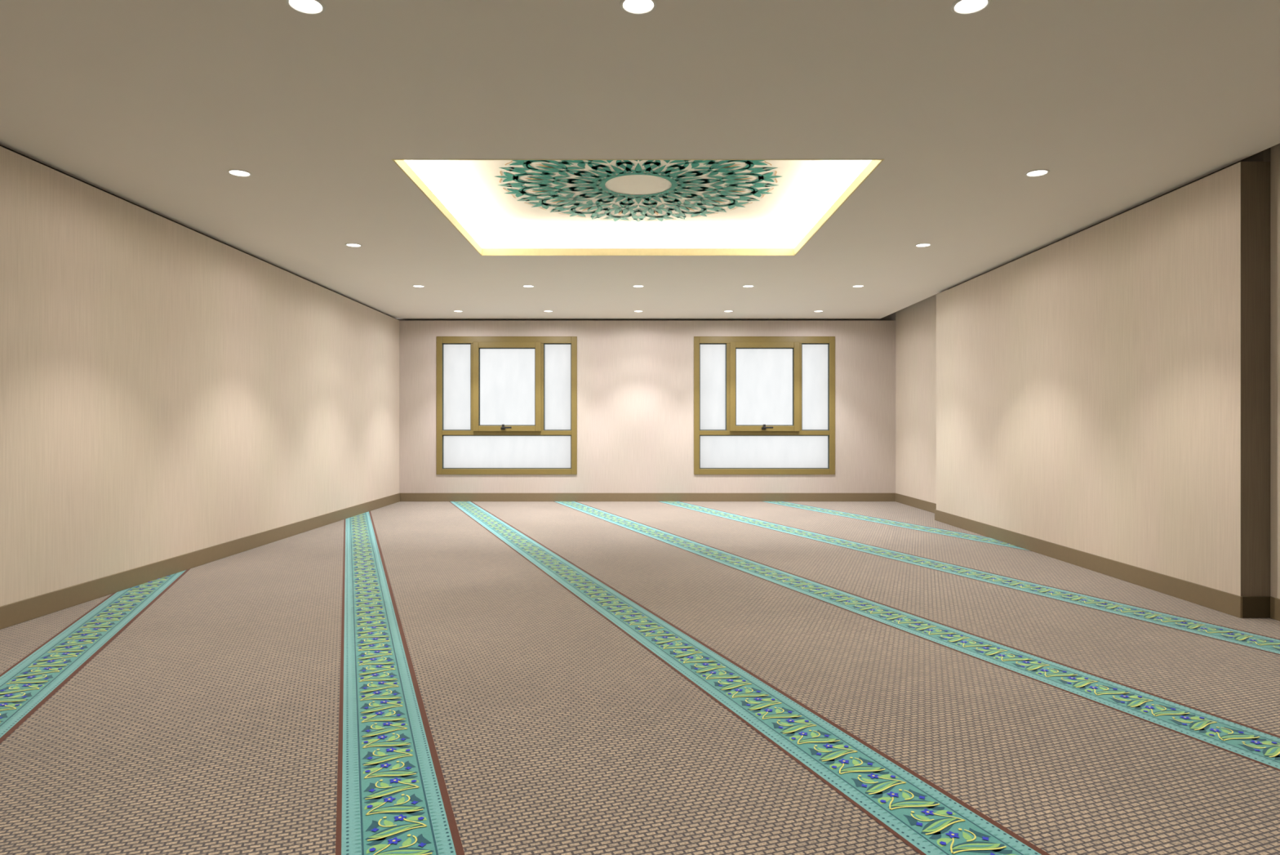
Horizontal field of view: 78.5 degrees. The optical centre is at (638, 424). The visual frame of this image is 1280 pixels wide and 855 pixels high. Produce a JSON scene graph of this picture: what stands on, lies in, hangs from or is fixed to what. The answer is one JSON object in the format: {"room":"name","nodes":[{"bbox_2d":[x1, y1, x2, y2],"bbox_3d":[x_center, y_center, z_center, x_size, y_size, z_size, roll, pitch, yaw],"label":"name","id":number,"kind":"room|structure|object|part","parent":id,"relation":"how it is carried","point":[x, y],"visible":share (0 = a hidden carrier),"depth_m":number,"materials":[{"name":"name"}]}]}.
{"room":"house of worship","nodes":[
{"label":"house of worship","id":0,"kind":"room"},
{"bbox_2d":[0,144,399,606],"bbox_3d":[-3.835,-0.506,4.400,0.350,3.350,15.200,0,0,0],"label":"wall","id":1,"kind":"structure","parent":0,"point":[169,388],"depth_m":5.93,"materials":[{"name":"beige paint"}]},
{"bbox_2d":[0,493,399,629],"bbox_3d":[-3.653,1.104,4.400,0.014,0.130,15.200,0,0,0],"label":"baseboard","id":2,"kind":"structure","parent":1,"relation":"attached to","point":[22,611],"depth_m":5.93,"materials":[{"name":"brown wood"}]},
{"bbox_2d":[0,501,1279,854],"bbox_3d":[0.050,1.244,4.450,8.300,0.150,15.700,0,0,0],"label":"floor","id":3,"kind":"structure","parent":0,"point":[209,724],"depth_m":3.34,"materials":[{"name":"carpet"}]},
{"bbox_2d":[0,568,189,742],"bbox_3d":[-2.021,1.166,1.542,0.330,0.004,10.211,0,0,-20],"label":"area rug","id":4,"kind":"object","parent":3,"relation":"on","point":[29,682],"visible":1,"depth_m":4.02,"materials":[{"name":"green carpet"}]},
{"bbox_2d":[335,511,464,854],"bbox_3d":[-1.224,1.166,3.682,0.330,0.004,14.777,0,0,-20],"label":"area rug","id":5,"kind":"object","parent":3,"relation":"on","point":[393,797],"visible":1,"depth_m":2.94,"materials":[{"name":"green carpet"}]},
{"bbox_2d":[449,501,1050,854],"bbox_3d":[0.100,1.166,4.400,0.330,0.003,16.311,0,0,-20],"label":"area rug","id":6,"kind":"object","parent":3,"relation":"on","point":[931,820],"visible":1,"depth_m":2.97,"materials":[{"name":"green carpet"}]},
{"bbox_2d":[763,501,1031,551],"bbox_3d":[2.917,1.166,9.667,0.330,0.004,5.070,0,0,-20],"label":"area rug","id":7,"kind":"object","parent":3,"relation":"on","point":[915,526],"visible":1,"depth_m":9.14,"materials":[{"name":"green carpet"}]},
{"bbox_2d":[554,501,1279,770],"bbox_3d":[1.415,1.166,5.146,0.330,0.004,14.719,0,0,-20],"label":"area rug","id":8,"kind":"object","parent":3,"relation":"on","point":[1263,747],"visible":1,"depth_m":3.84,"materials":[{"name":"green carpet"}]},
{"bbox_2d":[658,501,1279,654],"bbox_3d":[2.211,1.166,7.286,0.330,0.004,10.153,0,0,-20],"label":"area rug","id":9,"kind":"object","parent":3,"relation":"on","point":[1260,642],"visible":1,"depth_m":5.54,"materials":[{"name":"green carpet"}]},
{"bbox_2d":[0,0,1279,319],"bbox_3d":[0.000,-1.663,4.425,7.430,0.063,15.250,0,0,0],"label":"ceiling","id":10,"kind":"structure","parent":0,"point":[150,104],"depth_m":4.15,"materials":[{"name":"paint"}]},
{"bbox_2d":[226,168,252,177],"bbox_3d":[-2.580,-1.629,5.070,0.144,0.005,0.144,0,0,0],"label":"recessed light","id":11,"kind":"object","parent":10,"relation":"in","point":[242,173],"visible":1,"depth_m":5.07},
{"bbox_2d":[285,0,325,14],"bbox_3d":[-1.290,-1.629,3.040,0.144,0.005,0.144,0,0,0],"label":"recessed light","id":12,"kind":"object","parent":10,"relation":"in","point":[304,6],"visible":1,"depth_m":3.05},
{"bbox_2d":[345,243,361,247],"bbox_3d":[-2.580,-1.629,7.100,0.144,0.005,0.144,0,0,0],"label":"recessed light","id":13,"kind":"object","parent":10,"relation":"in","point":[353,245],"visible":1,"depth_m":7.11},
{"bbox_2d":[412,284,424,287],"bbox_3d":[-2.580,-1.629,9.200,0.144,0.005,0.144,0,0,0],"label":"recessed light","id":14,"kind":"object","parent":10,"relation":"in","point":[415,286],"visible":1,"depth_m":9.20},
{"bbox_2d":[522,284,534,287],"bbox_3d":[-1.290,-1.629,9.200,0.144,0.005,0.144,0,0,0],"label":"recessed light","id":15,"kind":"object","parent":10,"relation":"in","point":[524,286],"visible":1,"depth_m":9.20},
{"bbox_2d":[404,160,871,248],"bbox_3d":[-0.002,-1.802,6.178,3.565,0.216,3.276,0,0,0],"label":"coffer","id":16,"kind":"object","parent":10,"relation":"in","point":[470,190],"depth_m":6.81,"materials":[{"name":"white paint"}]},
{"bbox_2d":[494,160,782,222],"bbox_3d":[0.000,-1.877,6.140,2.206,0.001,2.206,0,0,0],"label":"ceiling medallion","id":17,"kind":"object","parent":16,"relation":"attached to","point":[552,168],"depth_m":6.17,"materials":[{"name":"teal paint"}]},
{"bbox_2d":[391,159,884,255],"bbox_3d":[-0.003,-1.664,6.178,3.025,0.070,2.736,0,0,0],"label":"trim","id":18,"kind":"structure","parent":10,"relation":"attached to","point":[402,164],"depth_m":6.83,"materials":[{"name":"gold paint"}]},
{"bbox_2d":[619,0,657,14],"bbox_3d":[0.000,-1.629,3.040,0.144,0.005,0.144,0,0,0],"label":"recessed light","id":19,"kind":"object","parent":10,"relation":"in","point":[630,6],"visible":1,"depth_m":3.05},
{"bbox_2d":[631,284,644,287],"bbox_3d":[0.000,-1.629,9.200,0.144,0.005,0.144,0,0,0],"label":"recessed light","id":20,"kind":"object","parent":10,"relation":"in","point":[633,286],"visible":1,"depth_m":9.20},
{"bbox_2d":[742,284,754,287],"bbox_3d":[1.290,-1.629,9.200,0.144,0.005,0.144,0,0,0],"label":"recessed light","id":21,"kind":"object","parent":10,"relation":"in","point":[744,286],"visible":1,"depth_m":9.20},
{"bbox_2d":[852,284,864,287],"bbox_3d":[2.580,-1.629,9.200,0.144,0.005,0.144,0,0,0],"label":"recessed light","id":22,"kind":"object","parent":10,"relation":"in","point":[855,286],"visible":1,"depth_m":9.20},
{"bbox_2d":[915,243,931,247],"bbox_3d":[2.580,-1.629,7.100,0.144,0.005,0.144,0,0,0],"label":"recessed light","id":23,"kind":"object","parent":10,"relation":"in","point":[920,245],"visible":1,"depth_m":7.11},
{"bbox_2d":[951,0,991,14],"bbox_3d":[1.290,-1.629,3.040,0.144,0.005,0.144,0,0,0],"label":"recessed light","id":24,"kind":"object","parent":10,"relation":"in","point":[959,6],"visible":1,"depth_m":3.05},
{"bbox_2d":[1024,168,1049,177],"bbox_3d":[2.580,-1.629,5.070,0.144,0.005,0.144,0,0,0],"label":"recessed light","id":25,"kind":"object","parent":10,"relation":"in","point":[1034,173],"visible":1,"depth_m":5.07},
{"bbox_2d":[390,311,895,493],"bbox_3d":[0.140,-0.506,12.150,8.200,3.350,0.300,0,0,0],"label":"wall","id":26,"kind":"structure","parent":0,"point":[635,377],"depth_m":12.00,"materials":[{"name":"beige paint"}]},
{"bbox_2d":[443,342,570,467],"bbox_3d":[-2.015,-0.295,11.974,2.000,1.952,0.162,0,0,0],"label":"window","id":27,"kind":"structure","parent":26,"relation":"in","point":[507,375],"depth_m":12.05,"materials":[{"name":"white glass"}]},
{"bbox_3d":[-2.013,0.028,11.925,0.170,0.078,0.064,0,0,0],"label":"handle","id":28,"kind":"part","parent":27,"relation":"part of","materials":[{"name":"black metal"}]},
{"bbox_3d":[-2.006,-0.585,12.006,1.038,1.362,0.098,0,0,0],"label":"sash","id":29,"kind":"part","parent":27,"relation":"part of","materials":[{"name":"white glass"}]},
{"bbox_2d":[436,336,577,474],"bbox_3d":[-2.015,-0.300,12.030,2.150,2.112,0.090,0,0,0],"label":"frame","id":30,"kind":"object","parent":26,"relation":"attached to","point":[440,340],"visible":1,"depth_m":11.98,"materials":[{"name":"gold metal"}]},
{"bbox_2d":[442,343,571,468],"bbox_3d":[-2.015,-0.290,12.020,1.980,1.922,0.040,0,0,0],"label":"gasket","id":31,"kind":"object","parent":26,"relation":"attached to","point":[442,344],"visible":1,"depth_m":12.02,"materials":[{"name":"black rubber"}]},
{"bbox_2d":[400,493,894,501],"bbox_3d":[0.140,1.104,11.993,7.572,0.130,0.014,0,0,0],"label":"baseboard","id":32,"kind":"structure","parent":26,"relation":"attached to","point":[403,496],"depth_m":11.99,"materials":[{"name":"brown wood"}]},
{"bbox_2d":[700,342,827,467],"bbox_3d":[1.930,-0.295,11.974,2.010,1.952,0.162,0,0,0],"label":"window","id":33,"kind":"structure","parent":26,"relation":"in","point":[764,376],"depth_m":12.05,"materials":[{"name":"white glass"}]},
{"bbox_3d":[1.931,-0.585,12.006,1.062,1.362,0.098,0,0,0],"label":"sash","id":34,"kind":"part","parent":33,"relation":"part of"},
{"bbox_3d":[1.962,0.028,11.925,0.170,0.078,0.064,0,0,0],"label":"handle","id":35,"kind":"part","parent":33,"relation":"part of","materials":[{"name":"black metal"}]},
{"bbox_2d":[693,336,835,474],"bbox_3d":[1.930,-0.300,12.030,2.160,2.112,0.090,0,0,0],"label":"frame","id":36,"kind":"object","parent":26,"relation":"attached to","point":[697,340],"visible":1,"depth_m":11.98,"materials":[{"name":"gold metal"}]},
{"bbox_2d":[699,343,829,468],"bbox_3d":[1.930,-0.290,12.020,1.990,1.922,0.040,0,0,0],"label":"gasket","id":37,"kind":"object","parent":26,"relation":"attached to","point":[700,344],"visible":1,"depth_m":12.02,"materials":[{"name":"black rubber"}]},
{"bbox_2d":[895,143,1279,598],"bbox_3d":[3.950,-0.506,4.400,0.580,3.350,15.200,0,0,0],"label":"wall","id":38,"kind":"structure","parent":0,"point":[1109,388],"depth_m":5.83,"materials":[{"name":"beige paint"}]},
{"bbox_2d":[894,493,1279,620],"bbox_3d":[3.793,1.104,4.393,0.294,0.130,15.186,0,0,0],"label":"baseboard","id":39,"kind":"structure","parent":38,"relation":"attached to","point":[1241,606],"depth_m":5.85,"materials":[{"name":"brown wood"}]}
]}

